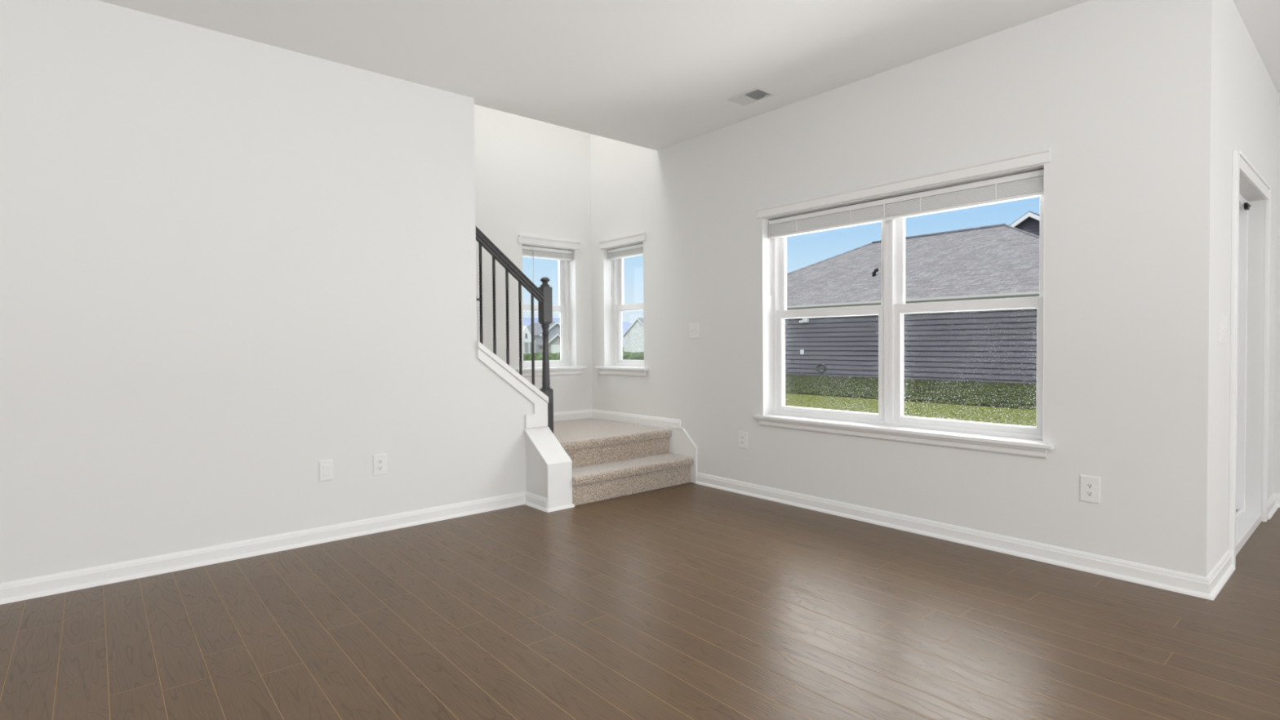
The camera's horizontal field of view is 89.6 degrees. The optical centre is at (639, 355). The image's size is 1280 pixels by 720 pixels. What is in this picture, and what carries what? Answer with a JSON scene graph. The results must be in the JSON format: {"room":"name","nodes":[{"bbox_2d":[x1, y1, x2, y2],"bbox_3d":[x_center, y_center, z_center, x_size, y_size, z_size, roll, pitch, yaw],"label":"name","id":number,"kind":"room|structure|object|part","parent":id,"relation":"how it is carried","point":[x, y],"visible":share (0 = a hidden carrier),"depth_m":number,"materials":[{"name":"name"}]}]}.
{"room":"empty living room","nodes":[
{"label":"empty living room","id":0,"kind":"room"},
{"bbox_2d":[0,0,546,582],"bbox_3d":[-2.452,-1.639,3.225,6.906,5.450,0.110,-1,1,-40],"label":"wall","id":1,"kind":"structure","parent":0,"point":[231,267],"depth_m":3.38,"materials":[{"name":"white paint"}]},
{"bbox_2d":[319,459,333,481],"bbox_3d":[-1.812,0.663,3.722,0.074,0.119,0.008,-1,1,-40],"label":"blank wall plate","id":2,"kind":"object","parent":1,"relation":"attached to","point":[326,467],"visible":1,"depth_m":3.72,"materials":[{"name":"white plastic"}]},
{"bbox_2d":[373,453,386,475],"bbox_3d":[-1.580,0.662,3.920,0.084,0.126,0.008,-1,1,-40],"label":"wall outlet","id":3,"kind":"object","parent":1,"relation":"attached to","point":[380,461],"visible":1,"depth_m":3.92,"materials":[{"name":"white plastic"}]},
{"bbox_2d":[377,459,382,463],"bbox_3d":[-1.579,0.643,3.917,0.033,0.025,0.002,-1,1,-40],"label":"receptacle","id":4,"kind":"object","parent":3,"relation":"attached to","point":[379,461],"depth_m":3.91,"materials":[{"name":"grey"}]},
{"bbox_2d":[377,465,382,470],"bbox_3d":[-1.579,0.682,3.918,0.033,0.025,0.002,-1,1,-40],"label":"receptacle","id":5,"kind":"object","parent":3,"relation":"attached to","point":[380,467],"depth_m":3.92,"materials":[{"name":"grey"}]},
{"bbox_2d":[476,341,548,428],"bbox_3d":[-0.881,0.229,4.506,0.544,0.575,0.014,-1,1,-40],"label":"trim","id":6,"kind":"structure","parent":1,"relation":"attached to","point":[540,417],"depth_m":4.57,"materials":[{"name":"white paint"}]},
{"bbox_2d":[0,490,1279,604],"bbox_3d":[1.045,1.057,1.170,9.070,0.088,7.606,-1,1,-40],"label":"baseboard","id":7,"kind":"structure","parent":1,"relation":"attached to","point":[18,590],"depth_m":3.46,"materials":[{"name":"white paint"}]},
{"bbox_2d":[474,104,592,422],"bbox_3d":[-2.713,-1.660,4.456,6.106,5.450,0.200,-1,1,-40],"label":"wall","id":8,"kind":"structure","parent":0,"point":[533,177],"depth_m":5.79,"materials":[{"name":"white paint"}]},
{"bbox_2d":[515,235,586,377],"bbox_3d":[-0.875,-0.447,6.009,0.745,1.262,0.242,-1,1,-40],"label":"window","id":9,"kind":"structure","parent":8,"relation":"in","point":[566,365],"depth_m":6.15,"materials":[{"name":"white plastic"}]},
{"bbox_3d":[-0.918,-0.194,6.056,0.524,0.568,0.032,-1,1,-40],"label":"sash","id":10,"kind":"part","parent":9,"relation":"part of","materials":[{"name":"white plastic"}]},
{"bbox_3d":[-0.931,-0.449,6.063,0.580,1.118,0.088,-1,1,-40],"label":"frame","id":11,"kind":"part","parent":9,"relation":"part of","materials":[{"name":"white plastic"}]},
{"bbox_2d":[522,245,572,283],"bbox_3d":[-0.872,-0.684,5.987,0.568,0.626,0.065,-1,1,-40],"label":"window blind","id":12,"kind":"object","parent":9,"relation":"attached to","point":[527,251],"visible":0.79,"depth_m":5.97,"materials":[{"name":"white"}]},
{"bbox_3d":[-0.876,-0.912,5.987,0.560,0.017,0.050,-1,1,-40],"label":"rail","id":13,"kind":"part","parent":12,"relation":"part of","materials":[{"name":"white plastic"}]},
{"bbox_3d":[-0.822,-1.042,5.923,0.655,0.068,0.026,-1,1,-40],"label":"head casing","id":14,"kind":"part","parent":9,"relation":"part of","materials":[{"name":"white paint"}]},
{"bbox_3d":[-0.844,0.118,5.989,0.745,0.022,0.160,-1,1,-40],"label":"sill","id":15,"kind":"part","parent":9,"relation":"part of","materials":[{"name":"white paint"}]},
{"bbox_3d":[-0.943,-0.699,6.071,0.524,0.562,0.030,-1,1,-40],"label":"sash","id":16,"kind":"part","parent":9,"relation":"part of","materials":[{"name":"white plastic"}]},
{"bbox_2d":[525,434,546,497],"bbox_3d":[-0.647,0.794,4.529,0.178,0.510,0.293,-1,1,-40],"label":"wall","id":17,"kind":"structure","parent":0,"point":[535,467],"depth_m":4.49,"materials":[{"name":"white paint"}]},
{"bbox_2d":[524,426,572,508],"bbox_3d":[-0.644,0.784,4.524,0.200,0.531,0.305,-1,1,-40],"label":"trim","id":18,"kind":"structure","parent":17,"relation":"attached to","point":[558,463],"depth_m":4.44,"materials":[{"name":"white paint"}]},
{"bbox_2d":[545,503,574,512],"bbox_3d":[-0.545,1.041,4.407,0.221,0.019,0.029,-1,1,-40],"label":"trim","id":19,"kind":"structure","parent":17,"relation":"attached to","point":[548,510],"depth_m":4.39,"materials":[{"name":"white paint"}]},
{"bbox_2d":[0,482,1279,719],"bbox_3d":[0.701,1.155,1.576,9.470,0.120,9.067,-1,1,-40],"label":"floor","id":20,"kind":"structure","parent":0,"point":[690,601],"depth_m":2.51,"materials":[{"name":"brown wood"}]},
{"bbox_2d":[553,417,693,506],"bbox_3d":[-1.554,-0.170,4.418,4.017,2.457,1.393,-1,1,-40],"label":"carpeted stairs","id":21,"kind":"structure","parent":20,"relation":"on","point":[611,460],"depth_m":5.00,"materials":[{"name":"carpet"}]},
{"bbox_2d":[475,226,553,433],"bbox_3d":[-0.906,-0.133,4.589,0.624,1.546,0.078,-1,1,-40],"label":"stair railing","id":22,"kind":"object","parent":21,"relation":"on","point":[544,295],"visible":0.91,"depth_m":4.63,"materials":[{"name":"grey paint"}]},
{"bbox_3d":[-0.932,-0.642,4.549,0.552,0.527,0.060,-1,1,-40],"label":"handrail","id":23,"kind":"part","parent":22,"relation":"part of","materials":[{"name":"grey paint"}]},
{"bbox_3d":[-0.694,0.439,4.778,0.077,0.392,0.077,-1,1,-40],"label":"newel post","id":24,"kind":"part","parent":22,"relation":"part of","materials":[{"name":"grey paint"}]},
{"bbox_2d":[97,0,1279,150],"bbox_3d":[1.056,-1.812,1.078,9.470,0.280,7.906,-1,1,-40],"label":"ceiling","id":25,"kind":"structure","parent":0,"point":[652,74],"depth_m":3.51,"materials":[{"name":"white paint"}]},
{"bbox_2d":[727,87,774,106],"bbox_3d":[0.741,-1.724,4.305,0.170,0.014,0.263,-1,1,-40],"label":"ceiling vent","id":26,"kind":"object","parent":25,"relation":"in","point":[757,94],"visible":1,"depth_m":4.29,"materials":[{"name":"white metal"}]},
{"bbox_2d":[590,0,1220,577],"bbox_3d":[1.071,-1.690,4.568,0.200,5.450,4.536,-1,1,-40],"label":"wall","id":27,"kind":"structure","parent":0,"point":[1123,95],"depth_m":3.29,"materials":[{"name":"white paint"}]},
{"bbox_2d":[553,408,680,428],"bbox_3d":[-0.473,0.577,5.451,1.086,0.086,1.233,-1,1,-40],"label":"baseboard","id":28,"kind":"structure","parent":27,"relation":"attached to","point":[660,422],"depth_m":5.97,"materials":[{"name":"white paint"}]},
{"bbox_2d":[594,231,648,377],"bbox_3d":[-0.107,-0.451,5.952,0.242,1.262,0.740,-1,1,-40],"label":"window","id":29,"kind":"structure","parent":27,"relation":"in","point":[615,364],"depth_m":6.12,"materials":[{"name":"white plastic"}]},
{"bbox_3d":[-0.135,0.114,5.937,0.160,0.022,0.740,-1,1,-40],"label":"sill","id":30,"kind":"part","parent":29,"relation":"part of","materials":[{"name":"white paint"}]},
{"bbox_3d":[-0.171,-1.046,5.867,0.026,0.068,0.650,-1,1,-40],"label":"head casing","id":31,"kind":"part","parent":29,"relation":"part of","materials":[{"name":"white paint"}]},
{"bbox_2d":[607,243,643,296],"bbox_3d":[-0.110,-0.778,5.920,0.065,0.446,0.568,-1,1,-40],"label":"window blind","id":32,"kind":"object","parent":29,"relation":"attached to","point":[635,250],"visible":0.7,"depth_m":5.92,"materials":[{"name":"white"}]},
{"bbox_3d":[-0.107,-0.916,5.921,0.050,0.017,0.560,-1,1,-40],"label":"rail","id":33,"kind":"part","parent":32,"relation":"part of","materials":[{"name":"white plastic"}]},
{"bbox_3d":[-0.025,-0.704,5.993,0.030,0.562,0.524,-1,1,-40],"label":"sash","id":34,"kind":"part","parent":29,"relation":"part of","materials":[{"name":"white plastic"}]},
{"bbox_3d":[-0.036,-0.454,5.987,0.088,1.118,0.580,-1,1,-40],"label":"frame","id":35,"kind":"part","parent":29,"relation":"part of","materials":[{"name":"white plastic"}]},
{"bbox_3d":[-0.046,-0.199,5.982,0.032,0.568,0.524,-1,1,-40],"label":"sash","id":36,"kind":"part","parent":29,"relation":"part of","materials":[{"name":"white plastic"}]},
{"bbox_2d":[666,423,697,483],"bbox_3d":[0.341,0.802,5.323,0.019,0.450,0.354,-1,1,-40],"label":"trim","id":37,"kind":"structure","parent":27,"relation":"attached to","point":[680,442],"depth_m":5.29,"materials":[{"name":"white paint"}]},
{"bbox_2d":[688,322,700,338],"bbox_3d":[0.435,-0.202,5.186,0.019,0.125,0.118,-1,1,-40],"label":"light switch","id":38,"kind":"object","parent":27,"relation":"attached to","point":[695,328],"visible":1,"depth_m":5.18,"materials":[{"name":"white plastic"}]},
{"bbox_2d":[738,431,747,448],"bbox_3d":[0.770,0.629,4.824,0.008,0.123,0.088,-1,1,-40],"label":"wall outlet","id":39,"kind":"object","parent":27,"relation":"attached to","point":[743,436],"visible":1,"depth_m":4.82,"materials":[{"name":"white plastic"}]},
{"bbox_2d":[752,147,1054,458],"bbox_3d":[1.532,-0.270,4.033,0.242,1.574,1.922,-1,1,-40],"label":"window","id":40,"kind":"structure","parent":27,"relation":"in","point":[891,424],"depth_m":4.03,"materials":[{"name":"white plastic"}]},
{"bbox_3d":[1.290,0.045,4.419,0.032,0.745,0.850,-1,1,-40],"label":"sash","id":41,"kind":"part","parent":40,"relation":"part of","materials":[{"name":"white plastic"}]},
{"bbox_3d":[1.300,-0.278,4.424,0.088,1.430,0.906,-1,1,-40],"label":"frame","id":42,"kind":"part","parent":40,"relation":"part of","materials":[{"name":"white plastic"}]},
{"bbox_3d":[1.310,-0.617,4.428,0.030,0.697,0.850,-1,1,-40],"label":"sash","id":43,"kind":"part","parent":40,"relation":"part of","materials":[{"name":"white plastic"}]},
{"bbox_3d":[1.456,-1.022,3.957,0.026,0.068,1.876,-1,1,-40],"label":"head casing","id":44,"kind":"part","parent":40,"relation":"part of","materials":[{"name":"white paint"}]},
{"bbox_3d":[1.506,0.450,4.020,0.160,0.022,1.922,-1,1,-40],"label":"sill","id":45,"kind":"part","parent":40,"relation":"part of","materials":[{"name":"white paint"}]},
{"bbox_2d":[768,169,1044,295],"bbox_3d":[1.530,-0.700,4.019,0.064,0.546,1.796,-1,1,-40],"label":"window blind","id":46,"kind":"object","parent":40,"relation":"attached to","point":[1028,184],"visible":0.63,"depth_m":3.85,"materials":[{"name":"white"}]},
{"bbox_3d":[1.533,-0.853,4.020,0.050,0.017,1.788,-1,1,-40],"label":"rail","id":47,"kind":"part","parent":46,"relation":"part of","materials":[{"name":"white plastic"}]},
{"bbox_3d":[1.887,-0.269,3.734,0.088,1.430,0.906,-1,1,-40],"label":"frame","id":48,"kind":"part","parent":40,"relation":"part of","materials":[{"name":"white plastic"}]},
{"bbox_3d":[1.877,0.053,3.730,0.032,0.745,0.850,-1,1,-40],"label":"sash","id":49,"kind":"part","parent":40,"relation":"part of","materials":[{"name":"white plastic"}]},
{"bbox_3d":[1.898,-0.608,3.739,0.030,0.697,0.850,-1,1,-40],"label":"sash","id":50,"kind":"part","parent":40,"relation":"part of","materials":[{"name":"white plastic"}]},
{"bbox_2d":[694,472,1235,600],"bbox_3d":[1.687,0.995,4.179,0.595,0.088,3.148,-1,1,-40],"label":"baseboard","id":51,"kind":"structure","parent":27,"relation":"attached to","point":[1209,587],"depth_m":3.42,"materials":[{"name":"white paint"}]},
{"bbox_2d":[1080,475,1100,503],"bbox_3d":[2.197,0.653,3.148,0.008,0.130,0.084,-1,1,-40],"label":"wall outlet","id":52,"kind":"object","parent":27,"relation":"attached to","point":[1090,486],"visible":1,"depth_m":3.14,"materials":[{"name":"white plastic"}]},
{"bbox_2d":[1085,490,1093,496],"bbox_3d":[2.196,0.672,3.147,0.002,0.025,0.033,-1,1,-40],"label":"receptacle","id":53,"kind":"object","parent":52,"relation":"attached to","point":[1088,493],"depth_m":3.15,"materials":[{"name":"white plastic"}]},
{"bbox_2d":[1085,482,1093,488],"bbox_3d":[2.195,0.633,3.146,0.002,0.025,0.033,-1,1,-40],"label":"receptacle","id":54,"kind":"object","parent":52,"relation":"attached to","point":[1088,485],"depth_m":3.15,"materials":[{"name":"white plastic"}]},
{"bbox_2d":[1214,0,1277,565],"bbox_3d":[3.386,-0.352,3.709,2.164,2.774,0.200,-1,1,-40],"label":"wall","id":55,"kind":"structure","parent":0,"point":[1248,108],"depth_m":3.57,"materials":[{"name":"white paint"}]},
{"bbox_2d":[1219,315,1230,342],"bbox_3d":[2.756,-0.122,3.031,0.165,0.125,0.019,-1,1,-40],"label":"light switch","id":56,"kind":"object","parent":55,"relation":"attached to","point":[1224,320],"visible":1,"depth_m":3.02,"materials":[{"name":"white plastic"}]},
{"bbox_2d":[1228,150,1271,566],"bbox_3d":[3.343,0.006,3.661,1.289,2.061,0.224,-1,1,-40],"label":"door","id":57,"kind":"structure","parent":55,"relation":"in","point":[1242,523],"depth_m":3.95,"materials":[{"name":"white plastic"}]},
{"bbox_3d":[3.311,0.044,3.699,1.165,1.985,0.125,-1,1,-40],"label":"frame","id":58,"kind":"part","parent":57,"relation":"part of","materials":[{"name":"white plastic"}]},
{"bbox_2d":[1273,92,1279,493],"bbox_3d":[5.606,-0.352,2.887,0.150,2.774,4.331,-1,1,-40],"label":"wall","id":59,"kind":"structure","parent":0,"point":[1277,371],"depth_m":4.33,"materials":[{"name":"white paint"}]},
{"label":"outside","id":60,"kind":"structure","parent":0,"visible":0},
{"bbox_2d":[622,346,1036,426],"bbox_3d":[24.826,-3.717,310.121,560.000,2.100,560.000,-1,1,-40],"label":"ground","id":61,"kind":"structure","parent":60,"point":[957,411],"depth_m":12.25,"materials":[{"name":"green plant"}]},
{"bbox_2d":[523,325,535,353],"bbox_3d":[-33.846,-4.054,149.467,14.200,9.700,13.280,-1,1,-40],"label":"house","id":62,"kind":"structure","parent":61,"relation":"on","point":[526,335],"depth_m":147.76,"materials":[{"name":"white"}]},
{"bbox_2d":[524,321,559,353],"bbox_3d":[-23.191,-3.934,160.175,10.300,8.900,14.800,-1,1,-40],"label":"house","id":63,"kind":"structure","parent":61,"relation":"on","point":[554,327],"depth_m":155.55,"materials":[{"name":"grey"}]},
{"bbox_3d":[-20.143,-1.060,153.821,2.400,3.150,0.120,-1,1,-40],"label":"garage door","id":64,"kind":"part","parent":63,"relation":"part of","materials":[{"name":"white"}]},
{"bbox_2d":[523,351,644,360],"bbox_3d":[0.758,0.017,53.117,25.652,0.791,1.280,-1,1,-11],"label":"hedge","id":65,"kind":"object","parent":61,"relation":"on","point":[626,355],"visible":0.16,"depth_m":51.19,"materials":[{"name":"green plant"}]},
{"bbox_2d":[622,317,644,352],"bbox_3d":[5.634,-6.110,206.051,16.860,11.700,15.300,-1,1,-40],"label":"house","id":66,"kind":"structure","parent":61,"relation":"on","point":[633,337],"depth_m":202.11,"materials":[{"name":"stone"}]},
{"bbox_2d":[785,373,1036,408],"bbox_3d":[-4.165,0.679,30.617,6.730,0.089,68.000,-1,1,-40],"label":"hedge","id":67,"kind":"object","parent":61,"relation":"on","point":[1019,395],"depth_m":16.09,"materials":[{"name":"green plant"}]},
{"bbox_2d":[784,223,1039,383],"bbox_3d":[11.673,-2.080,25.649,11.700,5.581,16.950,-1,1,-40],"label":"house","id":68,"kind":"structure","parent":61,"relation":"on","point":[996,261],"depth_m":21.52,"materials":[{"name":"grey plastic"}]},
{"bbox_2d":[799,318,808,323],"bbox_3d":[6.045,-1.283,23.749,0.160,0.160,0.340,-1,1,-40],"label":"security light","id":69,"kind":"object","parent":68,"relation":"attached to","point":[802,320],"depth_m":23.71,"materials":[{"name":"white"}]},
{"bbox_2d":[872,267,878,276],"bbox_3d":[8.646,-3.031,23.676,0.157,0.360,0.240,-1,1,-40],"label":"roof vent","id":70,"kind":"object","parent":68,"relation":"attached to","point":[876,270],"depth_m":23.65,"materials":[{"name":"black rubber"}]},
{"bbox_2d":[1009,211,1039,235],"bbox_3d":[21.395,-3.091,32.532,9.540,7.200,11.000,-1,1,-40],"label":"gabled house","id":71,"kind":"structure","parent":61,"relation":"on","point":[1028,222],"depth_m":29.62,"materials":[{"name":"grey plastic"}]},
{"label":"ground","id":72,"kind":"structure","parent":0,"visible":0},
{"bbox_2d":[523,317,632,344],"bbox_3d":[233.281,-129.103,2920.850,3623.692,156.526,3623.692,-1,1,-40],"label":"hills","id":73,"kind":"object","parent":72,"relation":"on","point":[526,321],"visible":0.01,"depth_m":3152.24,"materials":[{"name":"white"}]}
]}

